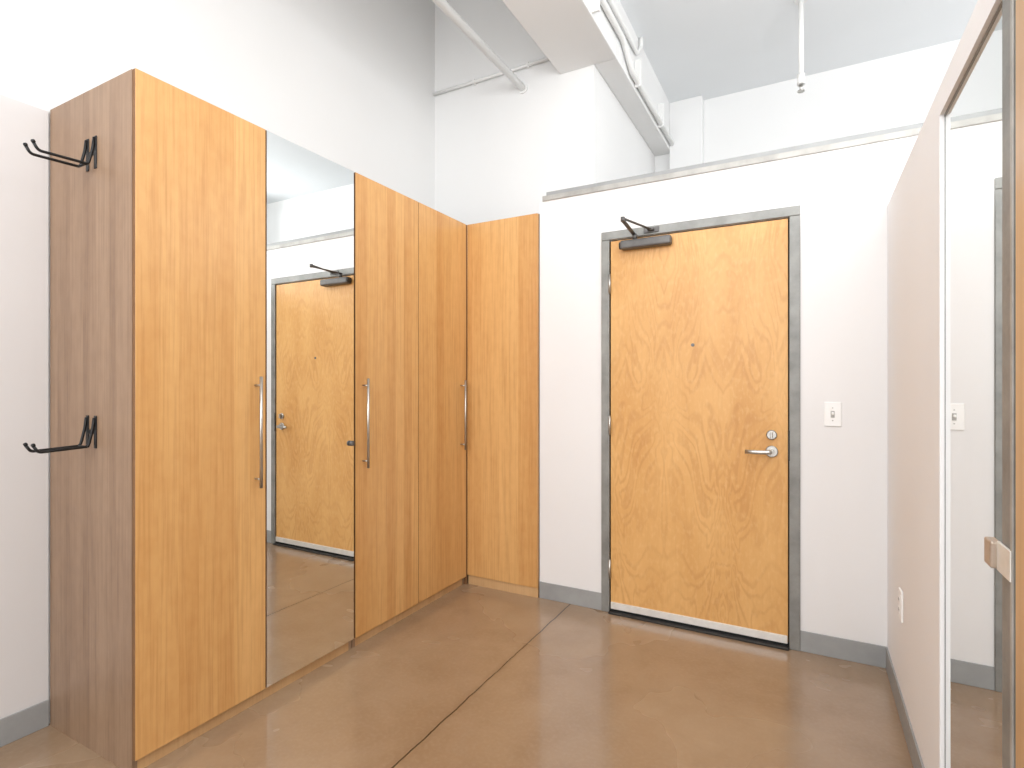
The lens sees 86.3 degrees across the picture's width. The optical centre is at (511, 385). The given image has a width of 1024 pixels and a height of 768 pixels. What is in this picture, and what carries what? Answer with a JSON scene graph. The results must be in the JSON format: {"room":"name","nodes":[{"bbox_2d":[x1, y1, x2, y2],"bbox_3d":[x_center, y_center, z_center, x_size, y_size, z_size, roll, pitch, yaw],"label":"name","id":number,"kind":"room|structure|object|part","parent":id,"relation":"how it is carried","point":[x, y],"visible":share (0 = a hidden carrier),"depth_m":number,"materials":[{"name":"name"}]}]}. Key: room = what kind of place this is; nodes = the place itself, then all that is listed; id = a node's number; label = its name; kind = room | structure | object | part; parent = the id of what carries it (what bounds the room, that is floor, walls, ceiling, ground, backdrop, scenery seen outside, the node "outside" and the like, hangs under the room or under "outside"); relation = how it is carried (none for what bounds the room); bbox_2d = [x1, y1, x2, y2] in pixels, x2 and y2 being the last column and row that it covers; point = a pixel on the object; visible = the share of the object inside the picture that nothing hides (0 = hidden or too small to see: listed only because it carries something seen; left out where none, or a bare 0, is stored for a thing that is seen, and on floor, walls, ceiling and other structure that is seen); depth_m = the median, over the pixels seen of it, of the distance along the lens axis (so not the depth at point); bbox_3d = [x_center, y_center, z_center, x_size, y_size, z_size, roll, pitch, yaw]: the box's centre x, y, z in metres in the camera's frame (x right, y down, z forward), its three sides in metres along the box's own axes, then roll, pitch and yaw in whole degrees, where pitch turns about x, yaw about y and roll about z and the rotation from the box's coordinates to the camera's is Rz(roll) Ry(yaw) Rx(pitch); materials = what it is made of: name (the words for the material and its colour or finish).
{"room":"apartment entryway","nodes":[
{"label":"apartment entryway","id":0,"kind":"room"},
{"bbox_2d":[0,0,434,723],"bbox_3d":[-2.100,-0.850,1.670,0.150,4.300,9.340,0,0,28],"label":"wall","id":1,"kind":"structure","parent":0,"point":[350,83],"depth_m":2.96,"materials":[{"name":"paint"}]},
{"bbox_2d":[0,94,47,718],"bbox_3d":[-3.017,0.124,-0.190,0.008,2.352,5.196,0,0,28],"label":"wall","id":2,"kind":"structure","parent":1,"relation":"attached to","point":[23,176],"depth_m":2.02,"materials":[{"name":"paint"}]},
{"bbox_2d":[0,700,48,746],"bbox_3d":[-3.008,1.250,-0.190,0.007,0.100,5.185,0,0,28],"label":"baseboard","id":3,"kind":"structure","parent":1,"relation":"attached to","point":[20,724],"depth_m":2.02,"materials":[{"name":"grey plastic"}]},
{"bbox_2d":[0,575,912,767],"bbox_3d":[0.854,1.360,0.073,6.867,0.120,9.640,0,0,28],"label":"floor","id":4,"kind":"structure","parent":0,"point":[476,676],"depth_m":2.22,"materials":[{"name":"concrete"}]},
{"bbox_2d":[50,68,354,767],"bbox_3d":[-1.256,0.120,2.384,0.632,2.360,0.999,0,0,28],"label":"wardrobe","id":5,"kind":"object","parent":4,"relation":"on","point":[202,273],"visible":1,"depth_m":2.04,"materials":[{"name":"brown wood"}]},
{"bbox_2d":[23,135,96,171],"bbox_3d":[-1.541,-0.826,1.865,0.071,0.117,0.186,0,0,28],"label":"hook","id":6,"kind":"object","parent":5,"relation":"attached to","point":[93,151],"visible":1,"depth_m":1.91,"materials":[{"name":"black metal"}]},
{"bbox_3d":[-1.565,-0.823,1.879,0.010,0.111,0.181,0,0,28],"label":"arm","id":7,"kind":"part","parent":6,"relation":"part of","materials":[{"name":"black metal"}]},
{"bbox_3d":[-1.516,-0.823,1.853,0.010,0.111,0.181,0,0,28],"label":"arm","id":8,"kind":"part","parent":6,"relation":"part of","materials":[{"name":"black metal"}]},
{"bbox_3d":[-1.498,-0.828,1.944,0.071,0.115,0.004,0,0,28],"label":"plate","id":9,"kind":"part","parent":6,"relation":"part of","materials":[{"name":"black metal"}]},
{"bbox_2d":[23,415,96,453],"bbox_3d":[-1.541,0.164,1.865,0.071,0.117,0.186,0,0,28],"label":"hook","id":10,"kind":"object","parent":5,"relation":"attached to","point":[93,430],"visible":1,"depth_m":1.92,"materials":[{"name":"black metal"}]},
{"bbox_3d":[-1.498,0.163,1.944,0.071,0.115,0.004,0,0,28],"label":"plate","id":11,"kind":"part","parent":10,"relation":"part of","materials":[{"name":"black metal"}]},
{"bbox_3d":[-1.517,0.120,1.967,0.570,2.360,0.018,0,0,28],"label":"panel","id":12,"kind":"part","parent":5,"relation":"part of","materials":[{"name":"brown wood"}]},
{"bbox_3d":[-1.135,0.095,2.035,0.003,2.306,0.496,0,0,28],"label":"door panel","id":13,"kind":"part","parent":5,"relation":"part of","materials":[{"name":"brown wood"}]},
{"bbox_2d":[266,130,354,687],"bbox_3d":[-0.891,0.095,2.471,0.019,2.304,0.492,0,0,28],"label":"mirror","id":14,"kind":"object","parent":5,"relation":"attached to","point":[310,442],"depth_m":2.45,"materials":[{"name":"clear glass"}]},
{"bbox_2d":[351,172,465,647],"bbox_3d":[-0.778,0.120,3.269,0.632,2.360,0.999,0,0,28],"label":"wardrobe","id":15,"kind":"object","parent":4,"relation":"on","point":[410,255],"visible":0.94,"depth_m":3.05,"materials":[{"name":"brown wood"}]},
{"bbox_3d":[-1.038,0.120,2.852,0.570,2.360,0.018,0,0,28],"label":"panel","id":16,"kind":"part","parent":15,"relation":"part of","materials":[{"name":"brown wood"}]},
{"bbox_3d":[-0.657,0.095,2.920,0.003,2.306,0.496,0,0,28],"label":"door panel","id":17,"kind":"part","parent":15,"relation":"part of","materials":[{"name":"brown wood"}]},
{"bbox_3d":[-0.419,0.095,3.359,0.003,2.306,0.494,0,0,28],"label":"door panel","id":18,"kind":"part","parent":15,"relation":"part of","materials":[{"name":"brown wood"}]},
{"bbox_2d":[464,213,539,597],"bbox_3d":[-0.005,0.120,3.686,0.612,2.360,0.466,0,0,28],"label":"wardrobe","id":19,"kind":"object","parent":4,"relation":"on","point":[503,255],"visible":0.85,"depth_m":3.45,"materials":[{"name":"brown wood"}]},
{"bbox_2d":[608,609,788,650],"bbox_3d":[0.983,1.294,2.950,0.922,0.012,0.125,0,0,28],"label":"threshold","id":20,"kind":"object","parent":4,"relation":"on","point":[655,621],"visible":0.42,"depth_m":2.88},
{"bbox_2d":[887,0,1001,767],"bbox_3d":[1.239,0.223,1.481,0.120,2.155,2.284,0,0,28],"label":"wall partition","id":21,"kind":"structure","parent":4,"relation":"on","point":[916,205],"depth_m":1.78,"materials":[{"name":"white paint"}]},
{"bbox_2d":[898,587,902,622],"bbox_3d":[1.518,0.855,2.135,0.010,0.116,0.072,0,0,28],"label":"electrical outlet","id":22,"kind":"object","parent":21,"relation":"attached to","point":[900,593],"visible":1,"depth_m":2.12,"materials":[{"name":"white plastic"}]},
{"bbox_2d":[886,647,923,767],"bbox_3d":[1.456,1.250,2.018,0.007,0.100,1.119,0,0,28],"label":"baseboard","id":23,"kind":"structure","parent":21,"relation":"attached to","point":[917,762],"depth_m":2.05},
{"bbox_2d":[944,1,1001,767],"bbox_3d":[1.085,0.271,1.269,0.032,2.050,0.550,0,0,28],"label":"mirror","id":24,"kind":"object","parent":21,"relation":"attached to","point":[973,116],"visible":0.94,"depth_m":1.24,"materials":[{"name":"clear glass"}]},
{"bbox_2d":[984,536,1010,581],"bbox_3d":[0.919,0.324,1.030,0.018,0.056,0.119,0,0,28],"label":"strike plate","id":25,"kind":"object","parent":21,"relation":"attached to","point":[1003,552],"depth_m":1.04,"materials":[{"name":"metal"}]},
{"bbox_3d":[0.937,0.324,1.063,0.018,0.052,0.044,0,0,28],"label":"latch bracket","id":26,"kind":"part","parent":25,"relation":"part of","materials":[{"name":"beige"}]},
{"bbox_2d":[1002,0,1015,767],"bbox_3d":[0.973,0.233,0.969,0.140,2.135,0.079,0,0,28],"label":"door frame","id":27,"kind":"structure","parent":21,"relation":"attached to","point":[1005,3],"depth_m":1.02,"materials":[{"name":"metal"}]},
{"bbox_2d":[1016,0,1023,767],"bbox_3d":[0.785,0.245,0.729,0.042,2.090,0.510,0,0,28],"label":"door leaf","id":28,"kind":"structure","parent":21,"relation":"in","point":[1019,3],"depth_m":0.94,"materials":[{"name":"brown wood"}]},
{"bbox_2d":[435,0,654,224],"bbox_3d":[0.368,-0.850,4.698,1.312,4.300,1.664,0,0,28],"label":"wall","id":29,"kind":"structure","parent":0,"point":[499,149],"depth_m":4.00,"materials":[{"name":"paint"}]},
{"bbox_2d":[432,0,527,93],"bbox_3d":[-1.723,-2.130,0.577,0.076,0.076,7.575,0,0,28],"label":"pipe","id":30,"kind":"object","parent":29,"relation":"attached to","point":[522,87],"visible":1,"depth_m":3.37,"materials":[{"name":"white metal"}]},
{"bbox_2d":[433,57,548,95],"bbox_3d":[-0.144,-2.275,4.009,1.063,0.032,0.033,0,0,28],"label":"conduit","id":31,"kind":"object","parent":29,"relation":"attached to","point":[528,64],"visible":0.88,"depth_m":4.02,"materials":[{"name":"white metal"}]},
{"bbox_2d":[670,95,703,168],"bbox_3d":[1.578,-1.635,4.933,0.284,1.870,0.100,0,0,28],"label":"column","id":32,"kind":"structure","parent":0,"point":[687,115],"depth_m":4.88,"materials":[{"name":"paint"}]},
{"bbox_2d":[540,135,917,646],"bbox_3d":[2.595,0.085,2.116,5.448,2.430,0.120,0,0,28],"label":"wall","id":33,"kind":"structure","parent":0,"point":[843,196],"depth_m":2.67,"materials":[{"name":"white paint"}]},
{"bbox_2d":[601,240,610,611],"bbox_3d":[0.571,0.231,3.209,0.048,2.138,0.142,0,0,28],"label":"jamb","id":34,"kind":"object","parent":33,"relation":"attached to","point":[605,245],"depth_m":3.15,"materials":[{"name":"grey metal"}]},
{"bbox_2d":[608,559,610,578],"bbox_3d":[0.560,1.050,3.132,0.014,0.110,0.014,0,0,28],"label":"hinge knuckle","id":35,"kind":"object","parent":33,"relation":"attached to","point":[609,560],"visible":1,"depth_m":3.13},
{"bbox_2d":[608,274,610,293],"bbox_3d":[0.560,-0.585,3.132,0.014,0.110,0.014,0,0,28],"label":"hinge knuckle","id":36,"kind":"object","parent":33,"relation":"attached to","point":[609,275],"visible":1,"depth_m":3.13},
{"bbox_2d":[608,416,610,434],"bbox_3d":[0.560,0.225,3.132,0.014,0.110,0.014,0,0,28],"label":"hinge knuckle","id":37,"kind":"object","parent":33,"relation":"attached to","point":[609,417],"visible":1,"depth_m":3.13},
{"bbox_2d":[611,219,787,635],"bbox_3d":[0.979,0.221,2.944,0.910,2.103,0.044,0,0,28],"label":"door","id":38,"kind":"structure","parent":33,"relation":"in","point":[699,523],"depth_m":2.90,"materials":[{"name":"orange wood"}]},
{"bbox_2d":[611,609,786,645],"bbox_3d":[0.968,1.282,2.923,0.902,0.013,0.008,0,0,28],"label":"brush","id":39,"kind":"object","parent":38,"relation":"attached to","point":[675,622],"visible":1,"depth_m":2.90,"materials":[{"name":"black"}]},
{"bbox_2d":[611,602,787,643],"bbox_3d":[0.966,1.257,2.920,0.906,0.038,0.010,0,0,28],"label":"door sweep","id":40,"kind":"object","parent":38,"relation":"attached to","point":[755,633],"depth_m":2.89,"materials":[{"name":"silver metal"}]},
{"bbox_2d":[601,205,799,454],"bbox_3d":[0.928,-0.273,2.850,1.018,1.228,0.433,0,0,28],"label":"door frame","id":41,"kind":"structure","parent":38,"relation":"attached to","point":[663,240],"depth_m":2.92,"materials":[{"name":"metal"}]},
{"bbox_3d":[0.624,-0.848,2.923,0.024,0.014,0.271,0,0,25],"label":"closer arm","id":42,"kind":"part","parent":41,"relation":"part of"},
{"bbox_2d":[625,218,650,229],"bbox_3d":[0.666,-0.862,2.902,0.018,0.013,0.282,0,0,44],"label":"door closer arm","id":43,"kind":"object","parent":41,"relation":"attached to","point":[626,219],"depth_m":2.90},
{"bbox_2d":[644,226,658,232],"bbox_3d":[0.764,-0.863,3.005,0.085,0.030,0.033,0,0,28],"label":"shoe","id":44,"kind":"object","parent":41,"relation":"attached to","point":[656,228],"visible":0.93,"depth_m":3.00,"materials":[{"name":"grey metal"}]},
{"bbox_3d":[1.230,0.329,2.723,0.125,0.023,0.028,0,0,28],"label":"lever handle","id":45,"kind":"part","parent":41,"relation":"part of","materials":[{"name":"silver metal"}]},
{"bbox_2d":[766,430,776,439],"bbox_3d":[1.301,0.245,2.736,0.048,0.048,0.014,0,0,28],"label":"plate","id":46,"kind":"object","parent":38,"relation":"attached to","point":[769,431],"visible":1,"depth_m":2.73,"materials":[{"name":"silver metal"}]},
{"bbox_2d":[766,446,777,456],"bbox_3d":[1.302,0.328,2.737,0.058,0.058,0.012,0,0,28],"label":"rose","id":47,"kind":"object","parent":38,"relation":"attached to","point":[774,448],"visible":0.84,"depth_m":2.73,"materials":[{"name":"silver metal"}]},
{"bbox_2d":[539,581,885,667],"bbox_3d":[0.948,1.250,2.934,1.771,0.100,0.007,0,0,28],"label":"baseboard","id":48,"kind":"structure","parent":33,"relation":"attached to","point":[825,645],"depth_m":2.64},
{"bbox_2d":[542,122,923,201],"bbox_3d":[2.596,-1.145,2.115,5.405,0.030,0.140,0,0,28],"label":"trim","id":49,"kind":"structure","parent":33,"relation":"on","point":[912,132],"depth_m":2.79,"materials":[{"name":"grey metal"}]},
{"bbox_2d":[788,220,788,641],"bbox_3d":[0.999,0.231,2.981,0.922,2.138,0.035,0,0,28],"label":"frame stop","id":50,"kind":"object","parent":33,"relation":"attached to","point":[788,220],"visible":0.12,"depth_m":2.75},
{"bbox_2d":[788,431,789,460],"bbox_3d":[1.368,0.295,2.697,0.007,0.150,0.002,0,0,28],"label":"strike edge","id":51,"kind":"object","parent":33,"relation":"attached to","point":[788,431],"visible":1,"depth_m":2.69,"materials":[{"name":"silver metal"}]},
{"bbox_2d":[789,215,799,650],"bbox_3d":[1.424,0.231,2.747,0.048,2.138,0.142,0,0,28],"label":"jamb","id":52,"kind":"object","parent":33,"relation":"attached to","point":[794,221],"depth_m":2.69,"materials":[{"name":"grey metal"}]},
{"bbox_2d":[824,402,840,426],"bbox_3d":[1.532,0.135,2.609,0.072,0.116,0.022,0,0,28],"label":"light switch","id":53,"kind":"object","parent":33,"relation":"attached to","point":[832,410],"visible":1,"depth_m":2.61,"materials":[{"name":"white plastic"}]},
{"bbox_2d":[620,0,977,102],"bbox_3d":[0.854,-2.860,0.073,6.867,0.580,9.640,0,0,28],"label":"ceiling","id":54,"kind":"structure","parent":0,"point":[709,49],"depth_m":3.98,"materials":[{"name":"paint"}]},
{"bbox_2d":[502,0,669,155],"bbox_3d":[-0.918,-2.575,1.036,0.400,0.850,9.330,0,0,28],"label":"ceiling beam","id":55,"kind":"structure","parent":54,"relation":"attached to","point":[572,37],"depth_m":3.54,"materials":[{"name":"white paint"}]},
{"bbox_2d":[591,0,673,145],"bbox_3d":[-0.725,-2.368,0.921,0.048,0.405,9.130,0,0,28],"label":"conduit","id":56,"kind":"object","parent":54,"relation":"attached to","point":[636,74],"visible":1,"depth_m":3.78,"materials":[{"name":"white metal"}]},
{"bbox_2d":[794,0,806,92],"bbox_3d":[1.918,-2.262,3.624,0.080,0.616,0.080,0,0,28],"label":"pipe","id":57,"kind":"object","parent":54,"relation":"hanging from","point":[801,74],"visible":1,"depth_m":3.61,"materials":[{"name":"silver metal"}]},
{"bbox_2d":[655,39,960,171],"bbox_3d":[3.688,-0.635,3.935,5.255,3.870,0.150,0,0,28],"label":"wall","id":58,"kind":"structure","parent":0,"point":[898,90],"depth_m":4.46,"materials":[{"name":"paint"}]}
]}

